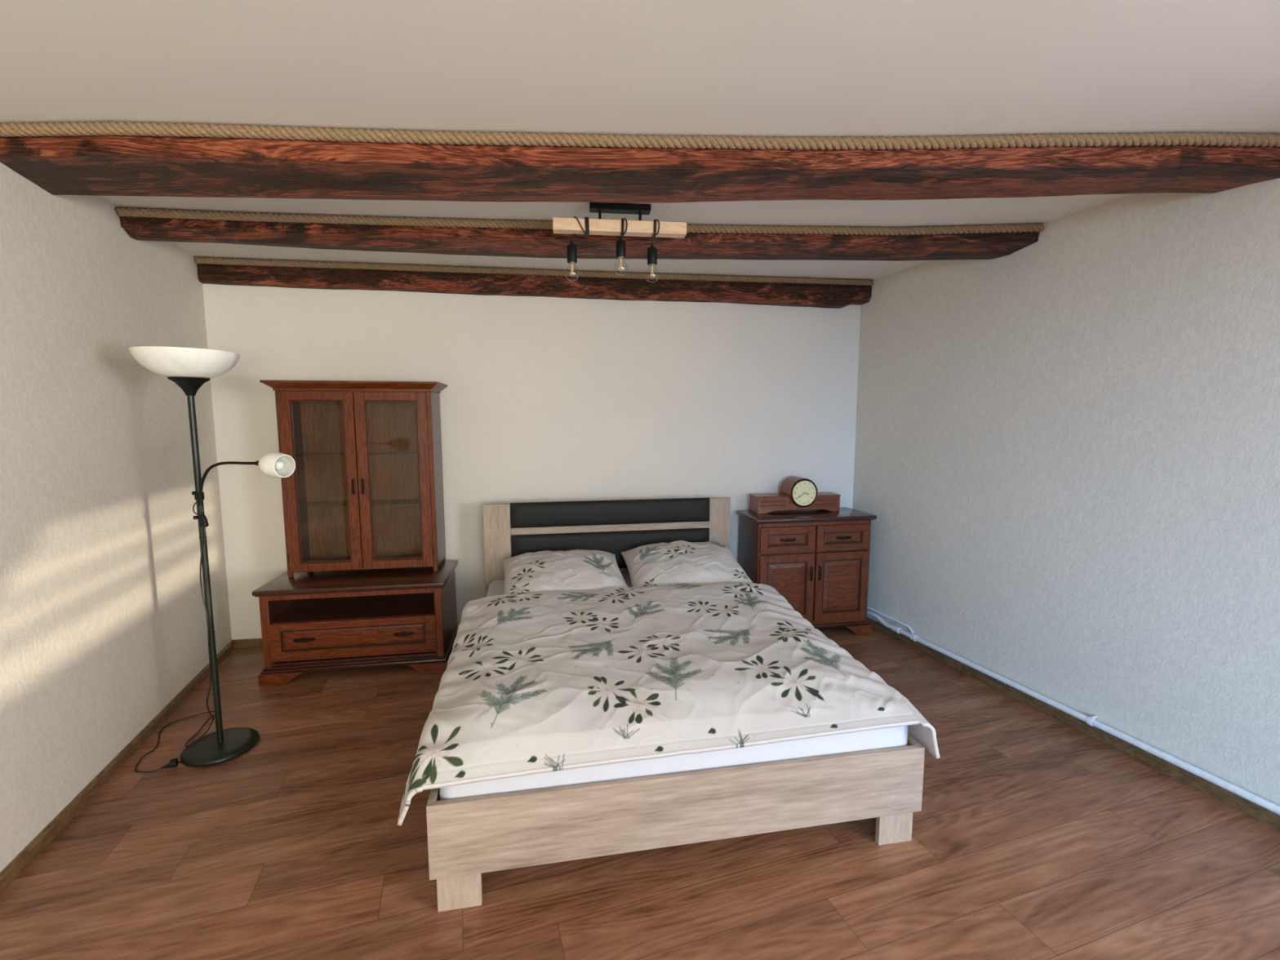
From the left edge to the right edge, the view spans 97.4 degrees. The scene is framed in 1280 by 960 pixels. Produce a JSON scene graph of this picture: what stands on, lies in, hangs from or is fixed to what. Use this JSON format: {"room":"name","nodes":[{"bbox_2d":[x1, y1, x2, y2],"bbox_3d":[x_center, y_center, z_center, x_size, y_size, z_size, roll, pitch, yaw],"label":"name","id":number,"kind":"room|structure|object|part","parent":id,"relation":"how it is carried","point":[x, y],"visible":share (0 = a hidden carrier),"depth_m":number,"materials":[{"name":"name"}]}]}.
{"room":"bedroom","nodes":[
{"label":"bedroom","id":0,"kind":"room"},
{"bbox_2d":[0,161,231,872],"bbox_3d":[-1.517,0.282,-0.117,0.120,2.468,7.800,-2,7,-18],"label":"wall","id":1,"kind":"structure","parent":0,"point":[103,618],"depth_m":2.31,"materials":[{"name":"paint"}]},
{"bbox_2d":[0,640,234,894],"bbox_3d":[-1.452,1.479,0.034,0.014,0.055,7.800,-2,7,-18],"label":"baseboard","id":2,"kind":"structure","parent":1,"relation":"attached to","point":[21,861],"depth_m":2.25,"materials":[{"name":"brown wood"}]},
{"bbox_2d":[202,284,860,639],"bbox_3d":[-0.554,-0.161,3.946,4.335,2.468,0.120,-1,6,-8],"label":"wall","id":3,"kind":"structure","parent":0,"point":[544,399],"depth_m":3.85,"materials":[{"name":"paint"}]},
{"bbox_2d":[232,638,262,648],"bbox_3d":[-0.543,1.045,4.011,4.335,0.055,0.014,-1,6,-8],"label":"baseboard","id":4,"kind":"structure","parent":3,"relation":"attached to","point":[251,642],"depth_m":3.71,"materials":[{"name":"brown wood"}]},
{"bbox_2d":[0,626,1279,959],"bbox_3d":[0.566,1.472,0.709,4.507,0.080,8.040,-2,7,-18],"label":"floor","id":5,"kind":"structure","parent":0,"point":[1035,837],"depth_m":1.91,"materials":[{"name":"laminate"}]},
{"bbox_2d":[128,346,295,773],"bbox_3d":[-1.939,0.347,2.449,0.896,1.784,0.446,3,7,26],"label":"floor lamp","id":6,"kind":"object","parent":5,"relation":"on","point":[189,368],"visible":1,"depth_m":2.43,"materials":[{"name":"black metal"}]},
{"bbox_3d":[-1.923,-0.488,2.393,0.368,0.112,0.368,0,6,0],"label":"lamp shade","id":7,"kind":"part","parent":6,"relation":"part of","materials":[{"name":"white glass"}]},
{"bbox_2d":[192,515,208,527],"bbox_3d":[-1.913,0.178,2.448,0.063,0.053,0.020,0,6,5],"label":"switch","id":8,"kind":"object","parent":6,"relation":"attached to","point":[202,522],"depth_m":2.44,"materials":[{"name":"black plastic"}]},
{"bbox_3d":[-1.750,0.011,2.404,0.336,0.213,0.048,0,6,5],"label":"reading arm","id":9,"kind":"part","parent":6,"relation":"part of"},
{"bbox_3d":[-1.533,-0.063,2.361,0.123,0.108,0.108,2,7,20],"label":"lamp shade","id":10,"kind":"part","parent":6,"relation":"part of","materials":[{"name":"white glass"}]},
{"bbox_3d":[-1.532,-0.062,2.358,0.086,0.044,0.043,1,6,11],"label":"bulb","id":11,"kind":"part","parent":6,"relation":"part of","materials":[{"name":"white glass"}]},
{"bbox_2d":[251,560,457,686],"bbox_3d":[-1.687,0.854,3.481,1.024,0.552,0.535,-1,6,-10],"label":"tv stand","id":12,"kind":"object","parent":5,"relation":"on","point":[350,619],"visible":0.94,"depth_m":3.28,"materials":[{"name":"brown wood"}]},
{"bbox_3d":[-1.909,0.910,3.190,0.115,0.021,0.027,-1,6,-10],"label":"handle","id":13,"kind":"part","parent":12,"relation":"part of","materials":[{"name":"brown metal"}]},
{"bbox_3d":[-1.649,0.853,3.252,0.976,0.433,0.020,-1,6,-10],"label":"frame","id":14,"kind":"part","parent":12,"relation":"part of","materials":[{"name":"brown wood"}]},
{"bbox_3d":[-1.648,0.906,3.253,0.896,0.207,0.022,-1,6,-10],"label":"drawer","id":15,"kind":"part","parent":12,"relation":"part of","materials":[{"name":"brown wood"}]},
{"bbox_2d":[259,379,447,577],"bbox_3d":[-1.710,-0.014,3.503,0.967,1.168,0.344,-1,6,-9],"label":"display cabinet","id":16,"kind":"object","parent":12,"relation":"on","point":[364,491],"visible":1,"depth_m":3.54,"materials":[{"name":"brown wood"}]},
{"bbox_3d":[-1.894,0.016,3.348,0.404,1.072,0.020,-1,6,-9],"label":"door","id":17,"kind":"part","parent":16,"relation":"part of","materials":[{"name":"brown wood"}]},
{"bbox_3d":[-1.715,0.041,3.357,0.020,0.098,0.027,-1,6,-9],"label":"handle","id":18,"kind":"part","parent":16,"relation":"part of","materials":[{"name":"brown metal"}]},
{"bbox_3d":[-1.710,-0.568,3.443,0.967,0.055,0.344,-1,6,-9],"label":"crown","id":19,"kind":"part","parent":16,"relation":"part of","materials":[{"name":"brown wood"}]},
{"bbox_2d":[295,452,417,455],"bbox_3d":[-1.716,-0.163,3.523,0.821,0.005,0.252,-1,6,-9],"label":"glass shelf","id":20,"kind":"object","parent":16,"relation":"attached to","point":[296,453],"depth_m":3.54,"materials":[{"name":"clear glass"}]},
{"bbox_2d":[298,498,419,506],"bbox_3d":[-1.716,0.147,3.556,0.821,0.005,0.252,-1,6,-9],"label":"glass shelf","id":21,"kind":"object","parent":16,"relation":"attached to","point":[304,502],"depth_m":3.57,"materials":[{"name":"clear glass"}]},
{"bbox_3d":[-1.737,-0.013,3.669,0.823,1.072,0.006,-1,6,-9],"label":"panel","id":22,"kind":"part","parent":16,"relation":"part of","materials":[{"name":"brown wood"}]},
{"bbox_3d":[-1.663,0.040,3.365,0.020,0.098,0.027,-1,6,-9],"label":"handle","id":23,"kind":"part","parent":16,"relation":"part of","materials":[{"name":"brown metal"}]},
{"bbox_3d":[-1.488,0.008,3.413,0.409,1.072,0.020,-1,6,-9],"label":"door","id":24,"kind":"part","parent":16,"relation":"part of","materials":[{"name":"brown wood"}]},
{"bbox_3d":[-1.379,0.900,3.279,0.115,0.021,0.027,-1,6,-10],"label":"handle","id":25,"kind":"part","parent":12,"relation":"part of","materials":[{"name":"brown metal"}]},
{"bbox_2d":[426,497,924,911],"bbox_3d":[-0.007,0.720,2.803,1.654,0.962,2.068,-1,6,-10],"label":"bed","id":26,"kind":"object","parent":5,"relation":"on","point":[468,837],"visible":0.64,"depth_m":1.85,"materials":[{"name":"beige wood"}]},
{"bbox_3d":[-0.805,0.955,2.675,0.022,0.205,2.011,-1,6,-10],"label":"rail","id":27,"kind":"part","parent":26,"relation":"part of","materials":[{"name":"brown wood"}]},
{"bbox_3d":[-0.565,1.165,1.774,0.130,0.300,0.118,-1,6,-10],"label":"leg","id":28,"kind":"part","parent":26,"relation":"part of","materials":[{"name":"brown wood"}]},
{"bbox_3d":[-0.921,0.630,3.665,0.169,0.956,0.034,-1,6,-10],"label":"headboard post","id":29,"kind":"part","parent":26,"relation":"part of","materials":[{"name":"brown wood"}]},
{"bbox_3d":[-0.183,0.471,3.790,1.334,0.645,0.018,-1,6,-10],"label":"headboard panel","id":30,"kind":"part","parent":26,"relation":"part of","materials":[{"name":"brown wood"}]},
{"bbox_3d":[-0.179,0.319,3.755,1.334,0.045,0.020,-1,6,-10],"label":"headboard rail","id":31,"kind":"part","parent":26,"relation":"part of","materials":[{"name":"brown wood"}]},
{"bbox_2d":[439,573,907,800],"bbox_3d":[-0.005,0.880,2.809,1.596,0.313,1.985,-1,6,-10],"label":"mattress","id":32,"kind":"object","parent":26,"relation":"on","point":[890,737],"visible":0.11,"depth_m":1.84,"materials":[{"name":"white fabric"}]},
{"bbox_2d":[502,549,628,594],"bbox_3d":[-0.447,0.556,3.315,0.751,0.219,0.702,-1,6,-10],"label":"pillow","id":33,"kind":"object","parent":32,"relation":"on","point":[574,570],"visible":0.64,"depth_m":3.19,"materials":[{"name":"fabric"}]},
{"bbox_2d":[396,581,939,826],"bbox_3d":[0.048,0.771,2.404,1.759,0.272,1.347,-1,6,-10],"label":"duvet","id":34,"kind":"object","parent":32,"relation":"on","point":[531,682],"visible":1,"depth_m":2.01,"materials":[{"name":"fabric"}]},
{"bbox_2d":[621,540,752,587],"bbox_3d":[0.276,0.529,3.450,0.732,0.241,0.674,-1,6,-7],"label":"pillow","id":35,"kind":"object","parent":32,"relation":"on","point":[679,562],"visible":0.74,"depth_m":3.31,"materials":[{"name":"fabric"}]},
{"bbox_3d":[0.178,1.062,1.828,1.648,0.238,0.022,-1,6,-10],"label":"footboard","id":36,"kind":"part","parent":26,"relation":"part of","materials":[{"name":"brown wood"}]},
{"bbox_3d":[0.549,0.600,3.933,0.150,0.956,0.034,-1,6,-10],"label":"headboard post","id":37,"kind":"part","parent":26,"relation":"part of","materials":[{"name":"brown wood"}]},
{"bbox_3d":[0.896,1.135,2.040,0.130,0.300,0.118,-1,6,-10],"label":"leg","id":38,"kind":"part","parent":26,"relation":"part of","materials":[{"name":"brown wood"}]},
{"bbox_3d":[0.794,0.921,2.967,0.022,0.205,2.011,-1,6,-10],"label":"rail","id":39,"kind":"part","parent":26,"relation":"part of","materials":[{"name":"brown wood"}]},
{"bbox_2d":[736,506,876,635],"bbox_3d":[1.158,0.650,3.991,0.872,0.842,0.397,-1,6,-10],"label":"sideboard cabinet","id":40,"kind":"object","parent":5,"relation":"on","point":[818,560],"visible":0.9,"depth_m":3.83,"materials":[{"name":"brown wood"}]},
{"bbox_3d":[0.989,0.736,3.803,0.392,0.476,0.020,-1,6,-10],"label":"door","id":41,"kind":"part","parent":40,"relation":"part of","materials":[{"name":"brown wood"}]},
{"bbox_3d":[0.989,0.401,3.766,0.392,0.178,0.020,-1,6,-10],"label":"drawer","id":42,"kind":"part","parent":40,"relation":"part of","materials":[{"name":"brown wood"}]},
{"bbox_3d":[0.992,0.401,3.749,0.115,0.021,0.027,-1,6,-10],"label":"handle","id":43,"kind":"part","parent":40,"relation":"part of","materials":[{"name":"brown metal"}]},
{"bbox_2d":[749,475,840,514],"bbox_3d":[1.107,0.103,3.994,0.626,0.244,0.180,-1,6,-10],"label":"mantel clock","id":44,"kind":"object","parent":40,"relation":"on","point":[797,493],"visible":1,"depth_m":3.92,"materials":[{"name":"brown wood"}]},
{"bbox_3d":[1.161,0.637,3.800,0.020,0.105,0.027,-1,6,-10],"label":"handle","id":45,"kind":"part","parent":40,"relation":"part of","materials":[{"name":"brown metal"}]},
{"bbox_3d":[1.185,0.638,3.840,0.820,0.718,0.020,-1,6,-10],"label":"frame","id":46,"kind":"part","parent":40,"relation":"part of","materials":[{"name":"brown wood"}]},
{"bbox_3d":[1.222,0.636,3.812,0.020,0.105,0.027,-1,6,-10],"label":"handle","id":47,"kind":"part","parent":40,"relation":"part of","materials":[{"name":"brown metal"}]},
{"bbox_3d":[1.386,0.728,3.875,0.392,0.476,0.020,-1,6,-10],"label":"door","id":48,"kind":"part","parent":40,"relation":"part of","materials":[{"name":"brown wood"}]},
{"bbox_3d":[1.386,0.393,3.838,0.392,0.178,0.020,-1,6,-10],"label":"drawer","id":49,"kind":"part","parent":40,"relation":"part of","materials":[{"name":"brown wood"}]},
{"bbox_3d":[1.389,0.392,3.821,0.115,0.021,0.027,-1,6,-10],"label":"handle","id":50,"kind":"part","parent":40,"relation":"part of","materials":[{"name":"brown metal"}]},
{"bbox_2d":[0,0,1279,279],"bbox_3d":[0.563,-1.071,0.432,4.507,0.100,8.040,-2,7,-18],"label":"ceiling","id":51,"kind":"structure","parent":0,"point":[740,68],"depth_m":1.59,"materials":[{"name":"paint"}]},
{"bbox_2d":[196,263,871,308],"bbox_3d":[-0.530,-1.288,3.730,4.350,0.178,0.110,-1,6,-8],"label":"timber beam","id":52,"kind":"structure","parent":51,"relation":"attached to","point":[797,295],"depth_m":3.69,"materials":[{"name":"brown wood"}]},
{"bbox_2d":[194,256,873,285],"bbox_3d":[-0.517,-1.350,3.666,4.333,0.043,0.066,-1,6,-8],"label":"rope","id":53,"kind":"object","parent":52,"relation":"attached to","point":[209,260],"visible":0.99,"depth_m":3.62,"materials":[{"name":"fabric"}]},
{"bbox_2d":[119,216,1039,261],"bbox_3d":[-0.228,-1.231,2.897,4.462,0.111,0.368,0,6,-3],"label":"timber beam","id":54,"kind":"structure","parent":51,"relation":"attached to","point":[490,242],"depth_m":2.85,"materials":[{"name":"brown wood"}]},
{"bbox_2d":[114,207,1044,235],"bbox_3d":[-0.197,-1.250,2.745,4.414,0.043,0.140,0,6,-3],"label":"rope","id":55,"kind":"object","parent":54,"relation":"attached to","point":[122,211],"visible":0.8,"depth_m":2.73,"materials":[{"name":"fabric"}]},
{"bbox_2d":[552,202,686,282],"bbox_3d":[-0.090,-1.082,2.576,0.606,0.340,0.078,-1,6,-6],"label":"pendant lamp","id":56,"kind":"object","parent":51,"relation":"hanging from","point":[586,226],"visible":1,"depth_m":2.55,"materials":[{"name":"brown wood"}]},
{"bbox_2d":[566,240,577,263],"bbox_3d":[-0.309,-1.038,2.558,0.045,0.095,0.045,-1,6,-6],"label":"socket","id":57,"kind":"object","parent":56,"relation":"attached to","point":[571,248],"depth_m":2.54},
{"bbox_3d":[-0.182,-1.199,2.555,0.012,0.047,0.012,-1,6,-6],"label":"rod","id":58,"kind":"part","parent":56,"relation":"part of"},
{"bbox_2d":[616,236,626,257],"bbox_3d":[-0.088,-1.068,2.580,0.045,0.090,0.045,-1,6,-6],"label":"socket","id":59,"kind":"object","parent":56,"relation":"attached to","point":[620,244],"depth_m":2.56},
{"bbox_3d":[0.001,-1.201,2.575,0.012,0.047,0.012,-1,6,-6],"label":"rod","id":60,"kind":"part","parent":56,"relation":"part of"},
{"bbox_2d":[647,244,657,265],"bbox_3d":[0.056,-1.043,2.599,0.045,0.091,0.045,-1,6,-6],"label":"socket","id":61,"kind":"object","parent":56,"relation":"attached to","point":[651,251],"depth_m":2.58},
{"bbox_2d":[0,134,1279,203],"bbox_3d":[0.019,-1.141,2.097,4.565,0.118,0.406,0,6,-1],"label":"timber beam","id":62,"kind":"structure","parent":51,"relation":"attached to","point":[151,166],"depth_m":1.97,"materials":[{"name":"brown wood"}]},
{"bbox_2d":[0,120,1279,150],"bbox_3d":[0.074,-1.160,1.907,4.458,0.043,0.098,0,6,-1],"label":"rope","id":63,"kind":"object","parent":62,"relation":"attached to","point":[81,128],"visible":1,"depth_m":1.91,"materials":[{"name":"fabric"}]},
{"bbox_2d":[852,177,1279,805],"bbox_3d":[2.767,0.168,0.896,0.120,2.468,7.032,-2,7,-18],"label":"wall","id":64,"kind":"structure","parent":0,"point":[1067,464],"depth_m":2.58,"materials":[{"name":"paint"}]},
{"bbox_2d":[866,617,1279,830],"bbox_3d":[2.704,1.369,1.006,0.014,0.055,7.032,-2,7,-18],"label":"baseboard","id":65,"kind":"structure","parent":64,"relation":"attached to","point":[1254,810],"depth_m":2.61,"materials":[{"name":"brown wood"}]},
{"bbox_2d":[866,606,1279,815],"bbox_3d":[2.678,1.294,1.005,0.057,0.082,6.800,-2,7,-18],"label":"pipe","id":66,"kind":"object","parent":64,"relation":"attached to","point":[1091,721],"visible":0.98,"depth_m":2.63,"materials":[{"name":"white plastic"}]}
]}

